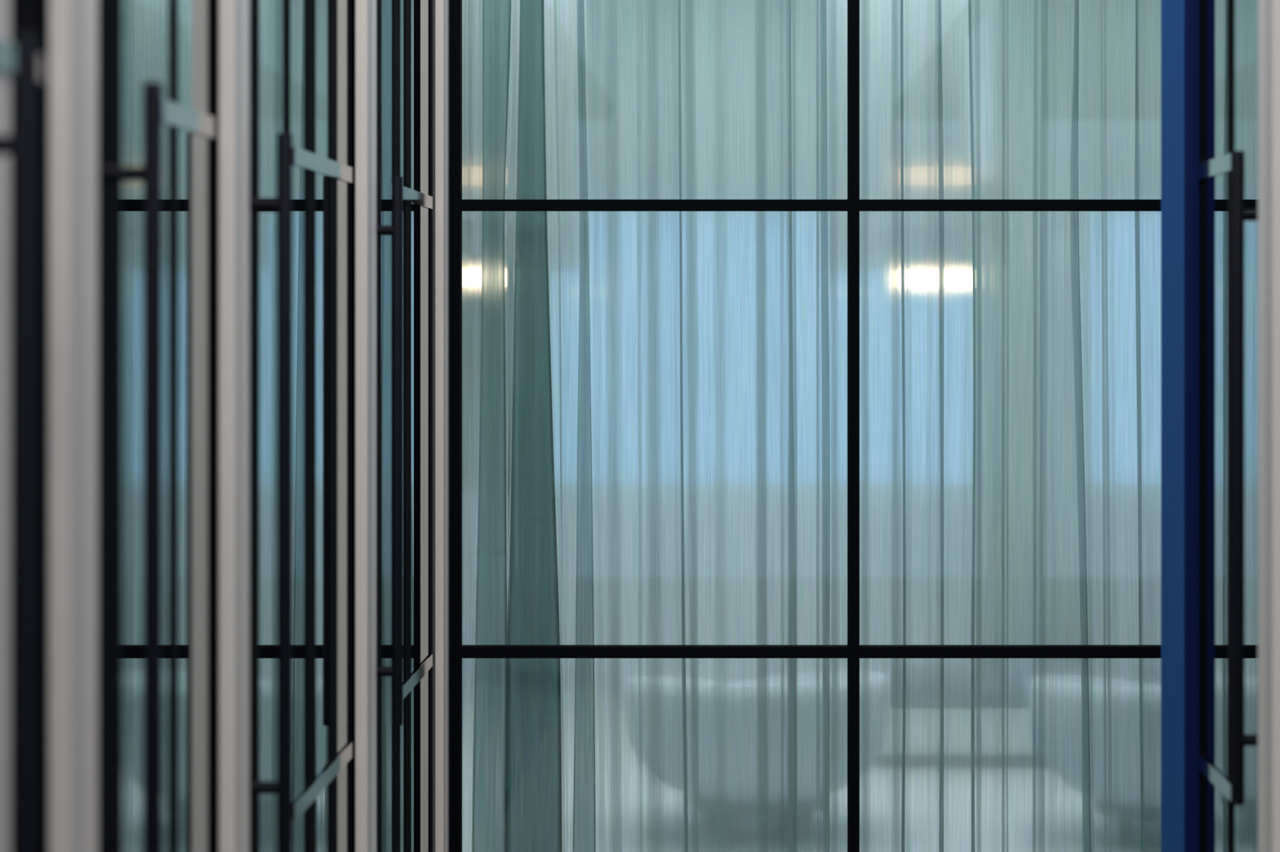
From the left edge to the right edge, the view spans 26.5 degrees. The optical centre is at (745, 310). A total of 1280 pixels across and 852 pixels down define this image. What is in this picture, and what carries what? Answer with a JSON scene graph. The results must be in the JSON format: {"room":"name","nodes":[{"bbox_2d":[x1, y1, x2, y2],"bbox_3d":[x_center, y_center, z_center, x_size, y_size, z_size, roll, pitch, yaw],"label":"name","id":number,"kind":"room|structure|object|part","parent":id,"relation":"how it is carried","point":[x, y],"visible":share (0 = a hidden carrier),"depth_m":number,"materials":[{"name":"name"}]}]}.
{"room":"office corridor","nodes":[
{"label":"office corridor","id":0,"kind":"room"},
{"bbox_2d":[41,0,46,851],"bbox_3d":[-1.684,0.250,7.410,1.632,3.000,0.100,0,0,0],"label":"wall","id":1,"kind":"structure","parent":0,"point":[43,2],"depth_m":7.36,"materials":[{"name":"grey paint"}]},
{"bbox_2d":[351,0,433,851],"bbox_3d":[-0.809,0.253,6.588,0.117,2.995,1.335,0,0,0],"label":"door","id":2,"kind":"structure","parent":1,"relation":"in","point":[404,28],"depth_m":6.52,"materials":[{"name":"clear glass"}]},
{"bbox_3d":[-0.763,0.307,5.952,0.025,1.202,0.025,0,0,0],"label":"handle","id":3,"kind":"part","parent":2,"relation":"part of","materials":[{"name":"black metal"}]},
{"bbox_3d":[-0.843,0.255,6.588,0.010,2.950,1.335,0,0,0],"label":"glass pane","id":4,"kind":"part","parent":2,"relation":"part of","materials":[{"name":"clear glass"}]},
{"bbox_3d":[-0.834,0.929,6.861,0.003,0.033,0.789,0,0,0],"label":"cross rail","id":5,"kind":"part","parent":2,"relation":"part of","materials":[{"name":"silver metal"}]},
{"bbox_3d":[-0.834,-0.287,6.861,0.003,0.033,0.789,0,0,0],"label":"cross rail","id":6,"kind":"part","parent":2,"relation":"part of","materials":[{"name":"silver metal"}]},
{"bbox_2d":[435,0,448,851],"bbox_3d":[-0.818,0.250,7.319,0.023,3.000,0.113,0,0,0],"label":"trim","id":7,"kind":"structure","parent":1,"relation":"attached to","point":[441,6],"depth_m":7.26,"materials":[{"name":"grey metal"}]},
{"bbox_2d":[432,0,448,851],"bbox_3d":[-1.503,0.250,7.470,1.394,3.000,0.020,0,0,0],"label":"wall","id":8,"kind":"structure","parent":0,"point":[433,1],"depth_m":7.46,"materials":[{"name":"grey paint"}]},
{"bbox_3d":[0.400,1.810,2.210,6.000,0.120,10.420,0,0,0],"label":"floor","id":9,"kind":"structure","parent":0,"visible":0},
{"bbox_2d":[0,0,44,851],"bbox_3d":[-0.809,0.253,2.663,0.117,2.995,1.125,0,0,0],"label":"door","id":10,"kind":"structure","parent":9,"relation":"on","point":[21,58],"depth_m":2.88,"materials":[{"name":"clear glass"}]},
{"bbox_3d":[-0.834,-0.287,3.087,0.003,0.033,0.275,0,0,0],"label":"cross rail","id":11,"kind":"part","parent":10,"relation":"part of","materials":[{"name":"silver metal"}]},
{"bbox_3d":[-0.763,0.307,2.885,0.025,1.202,0.025,0,0,0],"label":"handle","id":12,"kind":"part","parent":10,"relation":"part of","materials":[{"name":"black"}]},
{"bbox_2d":[48,0,97,851],"bbox_3d":[-0.816,0.250,3.303,0.026,3.000,0.140,0,0,0],"label":"wall","id":13,"kind":"structure","parent":9,"relation":"on","point":[73,24],"depth_m":3.25,"materials":[{"name":"grey paint"}]},
{"bbox_2d":[46,0,215,851],"bbox_3d":[-0.809,0.253,3.822,0.117,2.995,0.895,0,0,0],"label":"door","id":14,"kind":"structure","parent":9,"relation":"on","point":[157,121],"depth_m":3.71,"materials":[{"name":"clear glass"}]},
{"bbox_3d":[-0.763,0.307,3.497,0.025,1.202,0.025,0,0,0],"label":"handle","id":15,"kind":"part","parent":14,"relation":"part of","materials":[{"name":"black metal"}]},
{"bbox_3d":[-0.843,0.255,3.822,0.010,2.950,0.895,0,0,0],"label":"glass pane","id":16,"kind":"part","parent":14,"relation":"part of","materials":[{"name":"clear glass"}]},
{"bbox_3d":[-0.834,-0.287,4.082,0.003,0.033,0.376,0,0,0],"label":"cross rail","id":17,"kind":"part","parent":14,"relation":"part of","materials":[{"name":"silver metal"}]},
{"bbox_2d":[218,0,249,851],"bbox_3d":[-0.816,0.250,4.340,0.026,3.000,0.124,0,0,0],"label":"wall","id":18,"kind":"structure","parent":9,"relation":"on","point":[233,15],"depth_m":4.28,"materials":[{"name":"grey paint"}]},
{"bbox_2d":[213,0,353,851],"bbox_3d":[-0.809,0.253,5.085,0.117,2.995,1.360,0,0,0],"label":"door","id":19,"kind":"structure","parent":9,"relation":"on","point":[301,171],"depth_m":5.11,"materials":[{"name":"clear glass"}]},
{"bbox_3d":[-0.763,0.307,4.500,0.025,1.202,0.025,0,0,0],"label":"handle","id":20,"kind":"part","parent":19,"relation":"part of","materials":[{"name":"black metal"}]},
{"bbox_3d":[-0.843,0.255,5.085,0.010,2.950,1.360,0,0,0],"label":"glass pane","id":21,"kind":"part","parent":19,"relation":"part of","materials":[{"name":"clear glass"}]},
{"bbox_3d":[-0.834,0.929,5.394,0.003,0.033,0.741,0,0,0],"label":"cross rail","id":22,"kind":"part","parent":19,"relation":"part of","materials":[{"name":"grey metal"}]},
{"bbox_3d":[-0.834,-0.287,5.394,0.003,0.033,0.741,0,0,0],"label":"cross rail","id":23,"kind":"part","parent":19,"relation":"part of","materials":[{"name":"silver metal"}]},
{"bbox_2d":[355,0,376,851],"bbox_3d":[-0.816,0.250,5.846,0.026,3.000,0.144,0,0,0],"label":"wall","id":24,"kind":"structure","parent":9,"relation":"on","point":[365,10],"depth_m":5.77,"materials":[{"name":"grey paint"}]},
{"bbox_2d":[1160,0,1199,851],"bbox_3d":[0.939,0.250,5.777,0.062,3.000,0.315,0,0,0],"label":"post","id":25,"kind":"object","parent":9,"relation":"on","point":[1180,19],"visible":0.75,"depth_m":5.69,"materials":[{"name":"blue metal"}]},
{"bbox_2d":[1197,0,1257,851],"bbox_3d":[0.932,0.253,5.205,0.076,2.995,0.810,0,0,0],"label":"door","id":26,"kind":"structure","parent":9,"relation":"on","point":[1228,166],"depth_m":5.28,"materials":[{"name":"clear glass"}]},
{"bbox_3d":[0.936,0.929,5.410,0.003,0.033,0.399,0,0,0],"label":"cross rail","id":27,"kind":"part","parent":26,"relation":"part of","materials":[{"name":"silver metal"}]},
{"bbox_3d":[0.936,-0.287,5.410,0.003,0.033,0.399,0,0,0],"label":"cross rail","id":28,"kind":"part","parent":26,"relation":"part of","materials":[{"name":"silver metal"}]},
{"bbox_3d":[0.906,0.307,5.000,0.025,1.202,0.025,0,0,0],"label":"handle","id":29,"kind":"part","parent":26,"relation":"part of","materials":[{"name":"black metal"}]},
{"bbox_2d":[1257,0,1279,851],"bbox_3d":[0.917,0.250,4.723,0.028,3.000,0.135,0,0,0],"label":"wall","id":30,"kind":"structure","parent":9,"relation":"on","point":[1268,11],"depth_m":4.70,"materials":[{"name":"grey paint"}]},
{"bbox_3d":[3.010,0.250,7.430,0.780,3.000,0.100,0,0,0],"label":"wall","id":31,"kind":"structure","parent":0,"visible":0},
{"bbox_2d":[448,0,1160,851],"bbox_3d":[0.908,0.250,7.405,3.424,3.000,0.050,0,0,0],"label":"window","id":32,"kind":"structure","parent":31,"relation":"in","point":[853,205],"depth_m":7.38,"materials":[{"name":"black"}]},
{"bbox_3d":[0.700,-1.475,7.460,5.800,0.450,0.040,0,0,0],"label":"wall header","id":33,"kind":"structure","parent":0,"visible":0},
{"bbox_2d":[462,0,1160,851],"bbox_3d":[0.879,0.243,7.561,3.482,2.983,0.188,0,0,0],"label":"sheer curtain","id":34,"kind":"object","parent":33,"relation":"hanging from","point":[655,403],"visible":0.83,"depth_m":7.57,"materials":[{"name":"white fabric"}]}
]}

